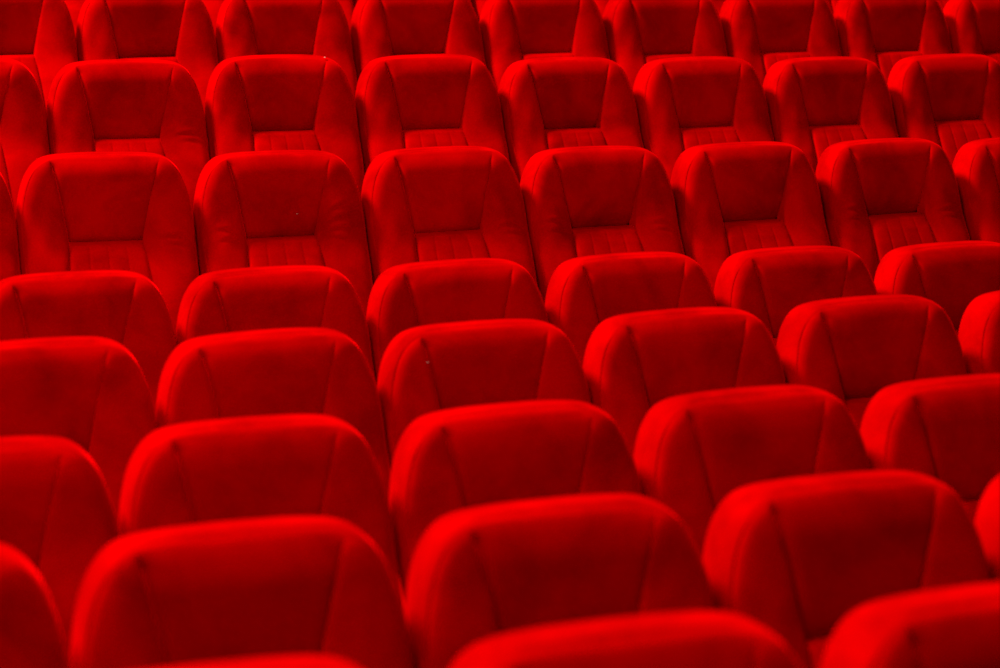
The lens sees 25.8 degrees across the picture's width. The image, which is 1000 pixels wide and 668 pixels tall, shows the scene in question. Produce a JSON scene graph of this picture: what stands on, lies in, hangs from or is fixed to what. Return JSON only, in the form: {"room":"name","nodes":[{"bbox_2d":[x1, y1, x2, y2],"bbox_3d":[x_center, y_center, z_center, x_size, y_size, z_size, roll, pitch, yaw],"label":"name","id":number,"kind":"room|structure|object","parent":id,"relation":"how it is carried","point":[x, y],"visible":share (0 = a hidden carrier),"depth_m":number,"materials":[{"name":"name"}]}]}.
{"room":"theater auditorium","nodes":[
{"label":"theater auditorium","id":0,"kind":"room"},
{"bbox_3d":[0.881,0.331,7.097,11.500,1.408,10.800,-3,9,-19],"label":"floor","id":1,"kind":"structure","parent":0,"visible":0},
{"bbox_2d":[0,173,20,279],"bbox_3d":[-1.707,-0.019,6.587,0.561,0.997,0.797,-3,9,-19],"label":"seat","id":2,"kind":"object","parent":1,"relation":"on","point":[9,249],"visible":0.39,"depth_m":6.79,"materials":[{"name":"red fabric"}]},
{"bbox_2d":[0,58,49,217],"bbox_3d":[-1.791,-0.431,7.444,0.561,1.002,0.797,-3,9,-19],"label":"seat","id":3,"kind":"object","parent":1,"relation":"on","point":[23,123],"visible":0.51,"depth_m":7.62,"materials":[{"name":"fabric"}]},
{"bbox_2d":[0,543,68,667],"bbox_3d":[-0.873,0.865,3.214,0.560,0.979,0.797,-3,9,-19],"label":"seat","id":4,"kind":"object","parent":1,"relation":"on","point":[31,635],"visible":1,"depth_m":3.42,"materials":[{"name":"fabric"}]},
{"bbox_2d":[0,0,77,112],"bbox_3d":[-1.854,-0.828,8.311,0.561,0.999,0.797,-3,9,-19],"label":"seat","id":5,"kind":"object","parent":1,"relation":"on","point":[37,34],"visible":0.46,"depth_m":8.49,"materials":[{"name":"fabric"}]},
{"bbox_2d":[0,435,118,667],"bbox_3d":[-0.951,0.733,4.116,0.560,0.964,0.797,-3,9,-19],"label":"seat","id":6,"kind":"object","parent":1,"relation":"on","point":[57,510],"visible":0.5,"depth_m":4.30,"materials":[{"name":"fabric"}]},
{"bbox_2d":[64,0,84,35],"bbox_3d":[-1.924,-1.224,9.177,0.561,0.998,0.797,-3,9,-19],"label":"seat","id":7,"kind":"object","parent":1,"relation":"on","point":[74,6],"visible":0.03,"depth_m":9.30,"materials":[{"name":"fabric"}]},
{"bbox_2d":[0,336,156,530],"bbox_3d":[-1.018,0.540,5.013,0.561,0.978,0.797,-3,9,-19],"label":"seat","id":8,"kind":"object","parent":1,"relation":"on","point":[91,392],"visible":0.37,"depth_m":5.18,"materials":[{"name":"fabric"}]},
{"bbox_2d":[0,270,176,417],"bbox_3d":[-1.103,0.355,5.905,0.563,0.982,0.797,-3,9,-19],"label":"seat","id":9,"kind":"object","parent":1,"relation":"on","point":[125,307],"visible":0.34,"depth_m":6.07,"materials":[{"name":"fabric"}]},
{"bbox_2d":[16,151,198,336],"bbox_3d":[-1.180,-0.045,6.767,0.568,0.999,0.797,-3,9,-19],"label":"seat","id":10,"kind":"object","parent":1,"relation":"on","point":[97,210],"visible":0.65,"depth_m":6.89,"materials":[{"name":"red fabric"}]},
{"bbox_2d":[46,59,209,267],"bbox_3d":[-1.258,-0.452,7.627,0.568,0.994,0.797,-3,9,-19],"label":"seat","id":11,"kind":"object","parent":1,"relation":"on","point":[139,105],"visible":0.56,"depth_m":7.76,"materials":[{"name":"fabric"}]},
{"bbox_2d":[76,0,218,159],"bbox_3d":[-1.327,-0.847,8.493,0.561,0.989,0.797,-3,9,-19],"label":"seat","id":12,"kind":"object","parent":1,"relation":"on","point":[181,32],"visible":0.44,"depth_m":8.64,"materials":[{"name":"fabric"}]},
{"bbox_2d":[202,0,223,32],"bbox_3d":[-1.394,-1.248,9.358,0.561,0.998,0.797,-3,9,-19],"label":"seat","id":13,"kind":"object","parent":1,"relation":"on","point":[213,6],"visible":0.02,"depth_m":9.50,"materials":[{"name":"fabric"}]},
{"bbox_2d":[71,516,413,667],"bbox_3d":[-0.342,0.842,3.394,0.565,0.978,0.797,-3,9,-19],"label":"seat","id":14,"kind":"object","parent":1,"relation":"on","point":[282,585],"visible":0.98,"depth_m":3.54,"materials":[{"name":"fabric"}]},
{"bbox_2d":[161,655,359,667],"bbox_3d":[-0.271,0.932,2.483,0.561,0.955,0.797,-3,9,-19],"label":"seat","id":15,"kind":"object","parent":1,"relation":"on","point":[285,661],"visible":1,"depth_m":2.73,"materials":[{"name":"red fabric"}]},
{"bbox_2d":[119,414,402,604],"bbox_3d":[-0.420,0.702,4.296,0.566,0.977,0.797,-3,9,-19],"label":"seat","id":16,"kind":"object","parent":1,"relation":"on","point":[248,467],"visible":0.44,"depth_m":4.45,"materials":[{"name":"fabric"}]},
{"bbox_2d":[176,265,375,381],"bbox_3d":[-0.569,0.333,6.089,0.564,0.978,0.797,-3,9,-19],"label":"seat","id":17,"kind":"object","parent":1,"relation":"on","point":[281,296],"visible":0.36,"depth_m":6.24,"materials":[{"name":"fabric"}]},
{"bbox_2d":[156,327,404,612],"bbox_3d":[-0.484,0.517,5.196,0.563,0.975,0.797,-3,9,-19],"label":"seat","id":18,"kind":"object","parent":1,"relation":"on","point":[293,370],"visible":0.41,"depth_m":5.35,"materials":[{"name":"fabric"}]},
{"bbox_2d":[398,574,404,612],"bbox_3d":[-0.426,0.643,5.069,0.500,0.105,0.485,-3,9,-19],"label":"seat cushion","id":19,"kind":"object","parent":18,"relation":"on","point":[403,602],"depth_m":5.01,"materials":[{"name":"red fabric"}]},
{"bbox_2d":[193,150,372,316],"bbox_3d":[-0.641,-0.067,6.953,0.566,0.994,0.797,-3,9,-19],"label":"seat","id":20,"kind":"object","parent":1,"relation":"on","point":[265,207],"visible":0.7,"depth_m":7.09,"materials":[{"name":"fabric"}]},
{"bbox_2d":[205,54,364,196],"bbox_3d":[-0.722,-0.484,7.811,0.564,1.010,0.797,-3,9,-19],"label":"seat","id":21,"kind":"object","parent":1,"relation":"on","point":[273,101],"visible":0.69,"depth_m":7.95,"materials":[{"name":"fabric"}]},
{"bbox_2d":[215,0,356,100],"bbox_3d":[-0.797,-0.875,8.676,0.560,0.994,0.797,-3,9,-19],"label":"seat","id":22,"kind":"object","parent":1,"relation":"on","point":[243,27],"visible":0.43,"depth_m":8.82,"materials":[{"name":"fabric"}]},
{"bbox_2d":[338,0,353,29],"bbox_3d":[-0.865,-1.272,9.540,0.561,0.998,0.797,-3,9,-19],"label":"seat","id":23,"kind":"object","parent":1,"relation":"on","point":[347,5],"visible":0.02,"depth_m":9.70,"materials":[{"name":"fabric"}]},
{"bbox_2d":[350,0,486,81],"bbox_3d":[-0.263,-0.902,8.863,0.561,0.999,0.797,-3,9,-19],"label":"seat","id":24,"kind":"object","parent":1,"relation":"on","point":[379,28],"visible":0.41,"depth_m":9.01,"materials":[{"name":"fabric"}]},
{"bbox_2d":[355,54,509,284],"bbox_3d":[-0.185,-0.509,7.999,0.564,1.009,0.797,-3,9,-19],"label":"seat","id":25,"kind":"object","parent":1,"relation":"on","point":[417,100],"visible":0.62,"depth_m":8.13,"materials":[{"name":"fabric"}]},
{"bbox_2d":[361,146,536,283],"bbox_3d":[-0.105,-0.094,7.139,0.563,0.998,0.797,-3,9,-19],"label":"seat","id":26,"kind":"object","parent":1,"relation":"on","point":[419,204],"visible":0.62,"depth_m":7.27,"materials":[{"name":"fabric"}]},
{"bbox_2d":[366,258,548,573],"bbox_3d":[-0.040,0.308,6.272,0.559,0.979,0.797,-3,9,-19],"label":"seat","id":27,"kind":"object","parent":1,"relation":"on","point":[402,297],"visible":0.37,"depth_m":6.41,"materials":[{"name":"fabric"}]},
{"bbox_2d":[471,0,485,20],"bbox_3d":[0.192,-1.323,9.913,0.561,0.998,0.797,-3,9,-19],"label":"seat","id":28,"kind":"object","parent":1,"relation":"on","point":[477,5],"visible":0.02,"depth_m":9.94,"materials":[{"name":"fabric"}]},
{"bbox_2d":[377,318,590,468],"bbox_3d":[0.043,0.493,5.378,0.562,0.974,0.797,-3,9,-19],"label":"seat","id":29,"kind":"object","parent":1,"relation":"on","point":[424,369],"visible":0.34,"depth_m":5.52,"materials":[{"name":"fabric"}]},
{"bbox_2d":[389,399,642,601],"bbox_3d":[0.120,0.678,4.482,0.560,0.976,0.797,-3,9,-19],"label":"seat","id":30,"kind":"object","parent":1,"relation":"on","point":[446,461],"visible":0.46,"depth_m":4.62,"materials":[{"name":"fabric"}]},
{"bbox_2d":[479,0,609,90],"bbox_3d":[0.266,-0.929,9.049,0.561,1.002,0.797,-3,9,-19],"label":"seat","id":31,"kind":"object","parent":1,"relation":"on","point":[512,31],"visible":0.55,"depth_m":9.18,"materials":[{"name":"fabric"}]},
{"bbox_2d":[405,493,714,667],"bbox_3d":[0.189,0.817,3.576,0.558,0.978,0.797,-3,9,-19],"label":"seat","id":32,"kind":"object","parent":1,"relation":"on","point":[478,573],"visible":0.76,"depth_m":3.72,"materials":[{"name":"fabric"}]},
{"bbox_2d":[498,57,643,183],"bbox_3d":[0.342,-0.529,8.185,0.558,0.998,0.797,-3,9,-19],"label":"seat","id":33,"kind":"object","parent":1,"relation":"on","point":[546,103],"visible":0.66,"depth_m":8.32,"materials":[{"name":"fabric"}]},
{"bbox_2d":[594,0,608,15],"bbox_3d":[0.718,-1.349,10.103,0.561,0.998,0.797,-3,9,-20],"label":"seat","id":34,"kind":"object","parent":1,"relation":"on","point":[601,4],"visible":0.02,"depth_m":10.12,"materials":[{"name":"fabric"}]},
{"bbox_2d":[520,145,684,303],"bbox_3d":[0.420,-0.115,7.323,0.561,0.990,0.797,-3,9,-19],"label":"seat","id":35,"kind":"object","parent":1,"relation":"on","point":[579,201],"visible":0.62,"depth_m":7.46,"materials":[{"name":"red fabric"}]},
{"bbox_2d":[449,610,801,667],"bbox_3d":[0.256,0.903,2.662,0.561,0.965,0.797,-3,9,-19],"label":"seat","id":36,"kind":"object","parent":1,"relation":"on","point":[699,638],"visible":1,"depth_m":2.84,"materials":[{"name":"fabric"}]},
{"bbox_2d":[545,251,716,365],"bbox_3d":[0.487,0.282,6.456,0.558,0.981,0.797,-3,9,-19],"label":"seat","id":37,"kind":"object","parent":1,"relation":"on","point":[582,292],"visible":0.34,"depth_m":6.59,"materials":[{"name":"fabric"}]},
{"bbox_2d":[602,0,727,89],"bbox_3d":[0.790,-0.951,9.236,0.561,0.995,0.797,-3,9,-20],"label":"seat","id":38,"kind":"object","parent":1,"relation":"on","point":[638,32],"visible":0.46,"depth_m":9.37,"materials":[{"name":"fabric"}]},
{"bbox_2d":[583,307,785,454],"bbox_3d":[0.573,0.464,5.562,0.561,0.982,0.797,-3,9,-19],"label":"seat","id":39,"kind":"object","parent":1,"relation":"on","point":[633,362],"visible":0.25,"depth_m":5.70,"materials":[{"name":"fabric"}]},
{"bbox_2d":[633,56,774,180],"bbox_3d":[0.872,-0.554,8.373,0.559,0.998,0.797,-3,9,-20],"label":"seat","id":40,"kind":"object","parent":1,"relation":"on","point":[683,103],"visible":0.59,"depth_m":8.50,"materials":[{"name":"fabric"}]},
{"bbox_2d":[711,0,724,13],"bbox_3d":[1.244,-1.375,10.296,0.561,0.998,0.797,-3,9,-20],"label":"seat","id":41,"kind":"object","parent":1,"relation":"on","point":[718,4],"visible":0.02,"depth_m":10.33,"materials":[{"name":"fabric"}]},
{"bbox_2d":[670,141,830,291],"bbox_3d":[0.955,-0.143,7.512,0.561,0.996,0.797,-3,9,-20],"label":"seat","id":42,"kind":"object","parent":1,"relation":"on","point":[730,198],"visible":0.57,"depth_m":7.64,"materials":[{"name":"fabric"}]},
{"bbox_2d":[633,384,870,558],"bbox_3d":[0.649,0.651,4.665,0.559,0.980,0.797,-3,9,-19],"label":"seat","id":43,"kind":"object","parent":1,"relation":"on","point":[692,450],"visible":0.43,"depth_m":4.80,"materials":[{"name":"fabric"}]},
{"bbox_2d":[719,0,841,84],"bbox_3d":[1.314,-0.980,9.424,0.560,1.003,0.797,-3,9,-20],"label":"seat","id":44,"kind":"object","parent":1,"relation":"on","point":[761,33],"visible":0.41,"depth_m":9.55,"materials":[{"name":"fabric"}]},
{"bbox_2d":[714,245,877,345],"bbox_3d":[1.015,0.256,6.641,0.556,0.982,0.797,-3,9,-19],"label":"seat","id":45,"kind":"object","parent":1,"relation":"on","point":[767,284],"visible":0.32,"depth_m":6.78,"materials":[{"name":"fabric"}]},
{"bbox_2d":[763,56,898,171],"bbox_3d":[1.399,-0.579,8.561,0.558,0.996,0.797,-3,9,-20],"label":"seat","id":46,"kind":"object","parent":1,"relation":"on","point":[814,104],"visible":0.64,"depth_m":8.69,"materials":[{"name":"fabric"}]},
{"bbox_2d":[826,0,838,12],"bbox_3d":[1.770,-1.401,10.490,0.561,0.998,0.797,-3,9,-20],"label":"seat","id":47,"kind":"object","parent":1,"relation":"on","point":[832,3],"visible":0.02,"depth_m":10.55,"materials":[{"name":"fabric"}]},
{"bbox_2d":[702,470,990,667],"bbox_3d":[0.711,0.790,3.756,0.557,0.984,0.797,-3,9,-19],"label":"seat","id":48,"kind":"object","parent":1,"relation":"on","point":[793,557],"visible":0.68,"depth_m":3.89,"materials":[{"name":"fabric"}]},
{"bbox_2d":[776,294,966,430],"bbox_3d":[1.093,0.434,5.743,0.551,0.994,0.797,-3,9,-19],"label":"seat","id":49,"kind":"object","parent":1,"relation":"on","point":[853,348],"visible":0.38,"depth_m":5.89,"materials":[{"name":"red fabric"}]},
{"bbox_2d":[815,138,969,280],"bbox_3d":[1.487,-0.171,7.701,0.556,1.000,0.797,-3,9,-20],"label":"seat","id":50,"kind":"object","parent":1,"relation":"on","point":[879,196],"visible":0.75,"depth_m":7.83,"materials":[{"name":"fabric"}]},
{"bbox_2d":[833,0,952,81],"bbox_3d":[1.845,-1.007,9.615,0.560,1.005,0.797,-3,9,-20],"label":"seat","id":51,"kind":"object","parent":1,"relation":"on","point":[884,33],"visible":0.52,"depth_m":9.74,"materials":[{"name":"fabric"}]},
{"bbox_2d":[820,581,999,667],"bbox_3d":[0.790,0.878,2.846,0.561,0.965,0.797,-3,9,-19],"label":"seat","id":52,"kind":"object","parent":1,"relation":"on","point":[955,626],"visible":1,"depth_m":2.97,"materials":[{"name":"fabric"}]},
{"bbox_2d":[860,373,999,520],"bbox_3d":[1.178,0.627,4.850,0.559,0.978,0.797,-3,9,-19],"label":"seat","id":53,"kind":"object","parent":1,"relation":"on","point":[946,430],"visible":0.48,"depth_m":4.97,"materials":[{"name":"fabric"}]},
{"bbox_2d":[874,240,999,335],"bbox_3d":[1.554,0.232,6.833,0.558,0.980,0.797,-3,9,-20],"label":"seat","id":54,"kind":"object","parent":1,"relation":"on","point":[950,274],"visible":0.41,"depth_m":6.97,"materials":[{"name":"fabric"}]},
{"bbox_2d":[937,0,948,9],"bbox_3d":[2.294,-1.428,10.688,0.561,0.998,0.797,-3,9,-20],"label":"seat","id":55,"kind":"object","parent":1,"relation":"on","point":[942,3],"visible":0.02,"depth_m":10.77,"materials":[{"name":"fabric"}]},
{"bbox_2d":[887,53,999,164],"bbox_3d":[1.933,-0.610,8.753,0.555,1.006,0.797,-3,9,-20],"label":"seat","id":56,"kind":"object","parent":1,"relation":"on","point":[950,101],"visible":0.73,"depth_m":8.87,"materials":[{"name":"fabric"}]},
{"bbox_2d":[943,0,999,63],"bbox_3d":[2.370,-1.029,9.807,0.561,0.998,0.797,-3,9,-20],"label":"seat","id":57,"kind":"object","parent":1,"relation":"on","point":[973,25],"visible":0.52,"depth_m":9.90,"materials":[{"name":"fabric"}]},
{"bbox_2d":[952,137,999,242],"bbox_3d":[2.019,-0.197,7.892,0.553,1.000,0.797,-3,9,-20],"label":"seat","id":58,"kind":"object","parent":1,"relation":"on","point":[976,165],"visible":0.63,"depth_m":7.96,"materials":[{"name":"fabric"}]},
{"bbox_2d":[958,290,999,374],"bbox_3d":[1.635,0.405,5.935,0.557,1.000,0.797,-3,9,-20],"label":"seat","id":59,"kind":"object","parent":1,"relation":"on","point":[979,329],"visible":0.45,"depth_m":6.02,"materials":[{"name":"fabric"}]},
{"bbox_2d":[974,474,999,581],"bbox_3d":[1.245,0.766,3.943,0.560,0.981,0.797,-3,9,-19],"label":"seat","id":60,"kind":"object","parent":1,"relation":"on","point":[987,518],"visible":0.39,"depth_m":4.07,"materials":[{"name":"fabric"}]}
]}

